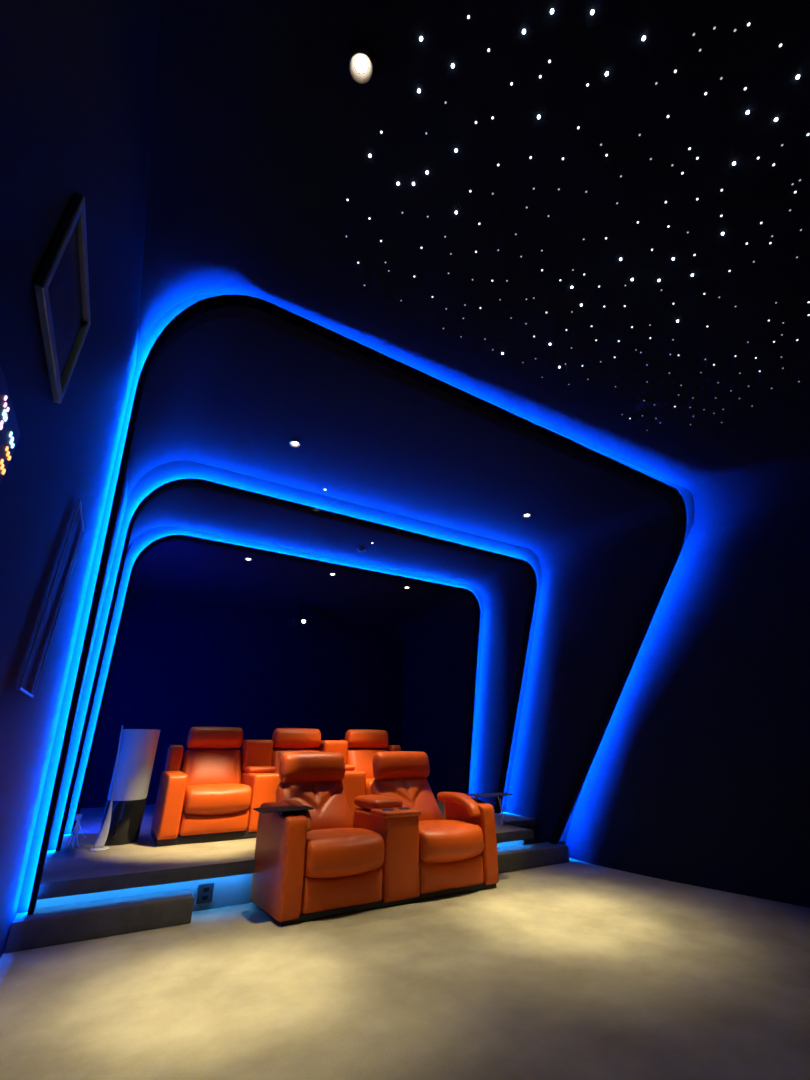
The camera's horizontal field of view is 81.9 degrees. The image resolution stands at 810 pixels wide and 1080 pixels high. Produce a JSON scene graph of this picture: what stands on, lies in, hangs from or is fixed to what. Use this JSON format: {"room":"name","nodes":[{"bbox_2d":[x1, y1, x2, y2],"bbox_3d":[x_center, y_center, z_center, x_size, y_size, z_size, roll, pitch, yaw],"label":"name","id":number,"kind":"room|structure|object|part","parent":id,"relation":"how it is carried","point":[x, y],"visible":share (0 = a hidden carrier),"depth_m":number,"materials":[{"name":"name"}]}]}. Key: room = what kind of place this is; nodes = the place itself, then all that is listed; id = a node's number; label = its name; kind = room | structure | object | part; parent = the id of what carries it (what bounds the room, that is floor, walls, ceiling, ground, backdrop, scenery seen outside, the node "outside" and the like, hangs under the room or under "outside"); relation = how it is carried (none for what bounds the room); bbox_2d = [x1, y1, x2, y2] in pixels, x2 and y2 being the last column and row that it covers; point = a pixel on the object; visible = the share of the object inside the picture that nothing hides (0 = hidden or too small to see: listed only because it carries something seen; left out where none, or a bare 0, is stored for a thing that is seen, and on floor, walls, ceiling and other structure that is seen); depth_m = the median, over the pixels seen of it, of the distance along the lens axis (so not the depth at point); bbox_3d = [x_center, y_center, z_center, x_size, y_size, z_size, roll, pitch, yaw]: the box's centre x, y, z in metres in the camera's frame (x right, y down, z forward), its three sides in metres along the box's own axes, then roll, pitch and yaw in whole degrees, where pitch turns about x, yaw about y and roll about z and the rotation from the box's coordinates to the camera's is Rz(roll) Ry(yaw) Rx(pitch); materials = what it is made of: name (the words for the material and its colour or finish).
{"room":"home theater","nodes":[
{"label":"home theater","id":0,"kind":"room"},
{"bbox_2d":[0,0,160,957],"bbox_3d":[-1.861,0.692,2.559,0.001,3.040,11.600,13,-27,-27],"label":"wall","id":1,"kind":"structure","parent":0,"point":[77,77],"depth_m":1.26,"materials":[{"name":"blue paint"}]},
{"bbox_2d":[0,365,19,482],"bbox_3d":[-0.702,-0.192,0.790,0.035,0.120,0.220,13,-27,-27],"label":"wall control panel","id":2,"kind":"object","parent":1,"relation":"attached to","point":[9,429],"visible":1,"depth_m":0.83,"materials":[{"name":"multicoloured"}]},
{"bbox_2d":[19,499,83,697],"bbox_3d":[-1.353,0.225,1.811,0.008,0.710,0.340,13,-27,-27],"label":"wall panel","id":3,"kind":"object","parent":1,"relation":"attached to","point":[79,502],"visible":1,"depth_m":1.78,"materials":[{"name":"grey"}]},
{"bbox_2d":[33,192,90,403],"bbox_3d":[-0.778,-0.536,1.077,0.018,0.280,0.380,13,-27,-27],"label":"picture frame","id":4,"kind":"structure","parent":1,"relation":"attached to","point":[61,284],"depth_m":1.04,"materials":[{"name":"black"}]},
{"bbox_2d":[81,597,402,807],"bbox_3d":[-2.407,3.035,8.565,5.700,3.600,0.100,13,-27,-27],"label":"wall","id":5,"kind":"structure","parent":0,"point":[179,666],"depth_m":8.42,"materials":[{"name":"black paint"}]},
{"bbox_2d":[0,858,809,1079],"bbox_3d":[0.823,2.754,3.345,6.400,0.100,11.800,13,-27,-27],"label":"floor","id":6,"kind":"structure","parent":0,"point":[575,969],"depth_m":2.34,"materials":[{"name":"beige carpet"}]},
{"bbox_2d":[4,889,193,952],"bbox_3d":[-1.986,2.517,3.117,1.027,0.150,0.265,13,-27,-27],"label":"step","id":7,"kind":"structure","parent":6,"relation":"on","point":[68,923],"depth_m":3.03,"materials":[{"name":"grey carpet"}]},
{"bbox_2d":[17,293,692,914],"bbox_3d":[0.353,0.852,3.902,5.217,3.531,2.425,13,-27,-27],"label":"arch","id":8,"kind":"object","parent":7,"relation":"on","point":[188,314],"visible":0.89,"depth_m":2.91,"materials":[{"name":"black paint"}]},
{"bbox_2d":[36,798,535,911],"bbox_3d":[-1.246,3.713,6.014,5.449,0.301,4.630,13,-27,-27],"label":"platform","id":9,"kind":"object","parent":6,"relation":"on","point":[79,874],"visible":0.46,"depth_m":3.60,"materials":[{"name":"beige carpet"}]},
{"bbox_2d":[65,814,86,849],"bbox_3d":[-2.956,2.639,4.239,0.140,0.228,0.422,13,-27,-27],"label":"wire bundle","id":10,"kind":"object","parent":9,"relation":"on","point":[78,818],"visible":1,"depth_m":4.26,"materials":[{"name":"grey plastic"}]},
{"bbox_2d":[89,725,122,851],"bbox_3d":[-2.641,2.217,4.234,0.156,1.000,0.156,13,-27,-27],"label":"stand","id":11,"kind":"object","parent":9,"relation":"on","point":[99,844],"visible":1,"depth_m":4.10,"materials":[{"name":"grey plastic"}]},
{"bbox_2d":[100,729,159,845],"bbox_3d":[-2.665,2.364,4.532,0.344,0.972,0.344,13,-27,-27],"label":"banner","id":12,"kind":"object","parent":9,"relation":"on","point":[138,747],"visible":0.91,"depth_m":4.42,"materials":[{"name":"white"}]},
{"bbox_2d":[196,883,213,903],"bbox_3d":[-1.503,2.660,3.515,0.110,0.120,0.027,13,-27,-27],"label":"wall socket","id":13,"kind":"object","parent":9,"relation":"attached to","point":[205,891],"visible":1,"depth_m":3.51,"materials":[{"name":"black plastic"}]},
{"bbox_2d":[64,526,483,834],"bbox_3d":[-0.998,1.834,6.239,5.295,3.320,0.877,13,-27,-27],"label":"arch","id":14,"kind":"object","parent":9,"relation":"on","point":[151,538],"visible":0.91,"depth_m":5.68,"materials":[{"name":"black paint"}]},
{"bbox_2d":[151,727,400,845],"bbox_3d":[-1.154,2.662,5.267,2.850,1.020,0.880,13,-27,-27],"label":"recliner sofa","id":15,"kind":"object","parent":9,"relation":"on","point":[217,800],"visible":0.62,"depth_m":4.93,"materials":[{"name":"orange leather"}]},
{"bbox_3d":[-2.319,2.573,4.588,0.175,0.535,0.812,13,-27,-27],"label":"armrest","id":16,"kind":"part","parent":15,"relation":"part of","materials":[{"name":"orange leather"}]},
{"bbox_3d":[-2.463,2.332,4.977,0.145,0.270,0.220,13,-27,-27],"label":"arm","id":17,"kind":"part","parent":15,"relation":"part of","materials":[{"name":"orange leather"}]},
{"bbox_3d":[-2.098,2.514,5.065,0.619,0.442,0.332,13,-27,-27],"label":"backrest","id":18,"kind":"part","parent":15,"relation":"part of","materials":[{"name":"orange leather"}]},
{"bbox_2d":[182,783,251,814],"bbox_3d":[-1.925,2.596,4.702,0.612,0.252,0.710,13,-27,-27],"label":"seat cushion","id":19,"kind":"object","parent":15,"relation":"on","point":[198,798],"depth_m":4.45,"materials":[{"name":"orange leather"}]},
{"bbox_3d":[-1.586,2.518,5.121,0.300,0.065,0.260,13,-27,-27],"label":"console lid","id":20,"kind":"part","parent":15,"relation":"part of","materials":[{"name":"orange leather"}]},
{"bbox_3d":[-1.284,2.704,5.496,0.619,0.442,0.332,13,-27,-27],"label":"backrest","id":21,"kind":"part","parent":15,"relation":"part of","materials":[{"name":"orange leather"}]},
{"bbox_3d":[-0.772,2.708,5.551,0.300,0.065,0.260,13,-27,-27],"label":"console lid","id":22,"kind":"part","parent":15,"relation":"part of","materials":[{"name":"orange leather"}]},
{"bbox_3d":[-0.471,2.893,5.926,0.619,0.442,0.332,13,-27,-27],"label":"backrest","id":23,"kind":"part","parent":15,"relation":"part of","materials":[{"name":"orange leather"}]},
{"bbox_2d":[365,778,374,794],"bbox_3d":[-0.298,2.975,5.563,0.612,0.252,0.710,13,-27,-27],"label":"seat cushion","id":24,"kind":"object","parent":15,"relation":"on","point":[368,781],"depth_m":5.23,"materials":[{"name":"orange leather"}]},
{"bbox_3d":[-0.155,2.870,6.197,0.145,0.270,0.220,13,-27,-27],"label":"arm","id":25,"kind":"part","parent":15,"relation":"part of","materials":[{"name":"orange leather"}]},
{"bbox_2d":[48,460,541,850],"bbox_3d":[-0.458,1.418,5.219,5.230,3.258,1.588,13,-27,-27],"label":"arch","id":26,"kind":"object","parent":9,"relation":"on","point":[165,477],"visible":0.91,"depth_m":4.58,"materials":[{"name":"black paint"}]},
{"bbox_2d":[497,796,505,825],"bbox_3d":[1.103,3.085,5.325,0.052,0.294,0.129,-16,-28,32],"label":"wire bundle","id":27,"kind":"object","parent":9,"relation":"on","point":[503,822],"visible":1,"depth_m":5.30,"materials":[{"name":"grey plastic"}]},
{"bbox_2d":[250,751,513,924],"bbox_3d":[-0.194,2.494,4.204,2.459,1.069,1.087,13,-27,-27],"label":"recliner sofa","id":28,"kind":"object","parent":6,"relation":"on","point":[312,863],"visible":1,"depth_m":3.79,"materials":[{"name":"orange leather"}]},
{"bbox_3d":[-0.960,2.400,3.547,0.215,0.668,0.642,13,-27,-27],"label":"armrest","id":29,"kind":"part","parent":28,"relation":"part of","materials":[{"name":"orange leather"}]},
{"bbox_3d":[-0.827,2.461,4.229,0.674,0.504,0.436,13,-27,-27],"label":"backrest","id":30,"kind":"part","parent":28,"relation":"part of","materials":[{"name":"orange leather"}]},
{"bbox_2d":[304,828,383,877],"bbox_3d":[-0.585,2.483,3.746,0.642,0.266,0.745,13,-27,-27],"label":"seat cushion","id":31,"kind":"object","parent":28,"relation":"on","point":[328,852],"depth_m":3.49,"materials":[{"name":"orange leather"}]},
{"bbox_3d":[-0.246,2.370,4.215,0.290,0.099,0.460,13,-27,-27],"label":"console lid","id":32,"kind":"part","parent":28,"relation":"part of","materials":[{"name":"orange leather"}]},
{"bbox_3d":[0.015,2.658,4.675,0.679,0.504,0.436,13,-27,-27],"label":"backrest","id":33,"kind":"part","parent":28,"relation":"part of","materials":[{"name":"orange leather"}]},
{"bbox_2d":[419,820,483,862],"bbox_3d":[0.257,2.679,4.191,0.647,0.266,0.745,13,-27,-27],"label":"seat cushion","id":34,"kind":"object","parent":28,"relation":"on","point":[440,841],"depth_m":3.93,"materials":[{"name":"orange leather"}]},
{"bbox_3d":[0.605,2.767,4.380,0.155,0.668,0.632,13,-27,-27],"label":"armrest","id":35,"kind":"part","parent":28,"relation":"part of","materials":[{"name":"orange leather"}]},
{"bbox_2d":[497,842,569,872],"bbox_3d":[1.204,3.261,4.804,1.080,0.150,0.265,13,-27,-27],"label":"step","id":36,"kind":"structure","parent":6,"relation":"on","point":[514,858],"depth_m":4.74,"materials":[{"name":"grey carpet"}]},
{"bbox_2d":[126,0,809,645],"bbox_3d":[0.736,-0.304,4.639,6.000,0.460,11.600,13,-27,-27],"label":"ceiling","id":37,"kind":"structure","parent":0,"point":[263,131],"depth_m":2.56,"materials":[{"name":"black paint"}]},
{"bbox_2d":[290,440,299,446],"bbox_3d":[-0.945,-0.826,4.009,0.090,0.012,0.090,13,-27,-27],"label":"recessed light","id":38,"kind":"object","parent":37,"relation":"in","point":[293,443],"visible":1,"depth_m":4.00,"materials":[{"name":"beige"}]},
{"bbox_2d":[286,602,313,630],"bbox_3d":[-1.867,1.353,8.394,0.400,0.460,0.367,13,-27,-27],"label":"projector","id":39,"kind":"object","parent":37,"relation":"hanging from","point":[297,623],"visible":1,"depth_m":8.25,"materials":[{"name":"black"}]},
{"bbox_2d":[349,48,372,83],"bbox_3d":[-0.166,-1.800,1.775,0.092,0.034,0.092,13,-27,-27],"label":"recessed light","id":40,"kind":"object","parent":37,"relation":"in","point":[361,64],"visible":1,"depth_m":1.77,"materials":[{"name":"white metal"}]},
{"bbox_2d":[523,513,530,517],"bbox_3d":[1.374,-0.276,5.256,0.090,0.012,0.090,13,-27,-27],"label":"recessed light","id":41,"kind":"object","parent":37,"relation":"in","point":[526,515],"visible":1,"depth_m":5.25,"materials":[{"name":"beige"}]},
{"bbox_2d":[403,500,809,907],"bbox_3d":[2.754,1.713,4.999,0.813,3.140,11.613,15,-28,-30],"label":"wall","id":42,"kind":"structure","parent":0,"point":[698,774],"depth_m":4.67,"materials":[{"name":"black paint"}]}
]}

